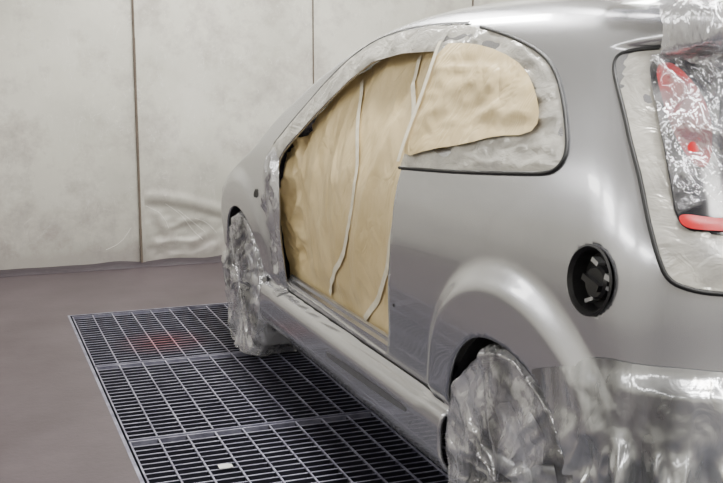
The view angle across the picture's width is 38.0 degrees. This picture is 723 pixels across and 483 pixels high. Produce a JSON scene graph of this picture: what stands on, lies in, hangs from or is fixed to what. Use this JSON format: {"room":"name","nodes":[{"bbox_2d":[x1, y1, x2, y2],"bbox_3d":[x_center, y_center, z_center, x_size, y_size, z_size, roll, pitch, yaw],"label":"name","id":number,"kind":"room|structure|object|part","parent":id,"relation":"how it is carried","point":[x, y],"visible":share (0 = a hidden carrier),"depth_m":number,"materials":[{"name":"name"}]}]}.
{"room":"car paint booth","nodes":[
{"label":"car paint booth","id":0,"kind":"room"},
{"bbox_2d":[0,262,452,482],"bbox_3d":[0.774,0.980,2.526,7.700,0.101,10.200,-4,10,-20],"label":"floor","id":1,"kind":"structure","parent":0,"point":[183,402],"depth_m":4.27,"materials":[{"name":"grey concrete"}]},
{"bbox_2d":[218,463,233,468],"bbox_3d":[-0.457,0.755,3.531,0.048,0.005,0.036,-4,10,-20],"label":"paper scrap","id":2,"kind":"object","parent":1,"relation":"on","point":[227,465],"visible":1,"depth_m":3.53,"materials":[{"name":"white paper"}]},
{"bbox_2d":[221,0,722,482],"bbox_3d":[0.673,-0.118,4.080,1.870,1.545,4.139,-4,10,-20],"label":"car","id":3,"kind":"object","parent":1,"relation":"on","point":[497,227],"visible":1,"depth_m":2.61,"materials":[{"name":"silver metal"}]},
{"bbox_3d":[-0.104,0.257,3.948,0.027,0.054,1.150,-4,10,-20],"label":"door sill","id":4,"kind":"part","parent":3,"relation":"part of","materials":[{"name":"silver metal"}]},
{"bbox_2d":[657,62,711,166],"bbox_3d":[0.683,-0.271,2.215,0.082,0.211,0.181,-4,10,-20],"label":"tail lamp","id":5,"kind":"object","parent":3,"relation":"attached to","point":[683,98],"depth_m":2.18,"materials":[{"name":"plastic"}]},
{"bbox_2d":[679,214,722,230],"bbox_3d":[0.776,-0.037,2.101,0.278,0.033,0.026,0,10,-1],"label":"tail lamp","id":6,"kind":"object","parent":3,"relation":"attached to","point":[687,222],"depth_m":2.10,"materials":[{"name":"red plastic"}]},
{"bbox_2d":[0,0,512,269],"bbox_3d":[-1.039,-1.446,6.955,7.700,3.200,0.033,-4,10,-20],"label":"wall","id":7,"kind":"structure","parent":0,"point":[216,75],"depth_m":6.92,"materials":[{"name":"white paint"}]},
{"bbox_2d":[0,255,221,276],"bbox_3d":[-1.021,0.118,7.175,7.700,0.041,0.107,-4,10,-20],"label":"baseboard","id":8,"kind":"structure","parent":7,"relation":"attached to","point":[113,265],"depth_m":6.92,"materials":[{"name":"grey"}]},
{"bbox_2d":[132,0,145,262],"bbox_3d":[-1.465,-1.418,6.790,0.037,3.200,0.040,-4,10,-20],"label":"trim","id":9,"kind":"structure","parent":7,"relation":"attached to","point":[134,2],"depth_m":6.89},
{"bbox_2d":[312,0,317,83],"bbox_3d":[-0.324,-1.491,7.221,0.033,3.200,0.032,-4,10,-20],"label":"trim","id":10,"kind":"structure","parent":7,"relation":"attached to","point":[314,2],"depth_m":7.22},
{"bbox_2d":[472,0,476,5],"bbox_3d":[0.814,-1.564,7.648,0.037,3.200,0.032,-4,10,-20],"label":"trim","id":11,"kind":"structure","parent":7,"relation":"attached to","point":[474,2],"depth_m":7.61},
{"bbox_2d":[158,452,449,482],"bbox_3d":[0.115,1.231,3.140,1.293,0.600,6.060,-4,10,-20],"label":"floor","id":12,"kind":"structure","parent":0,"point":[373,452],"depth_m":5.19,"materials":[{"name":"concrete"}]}
]}

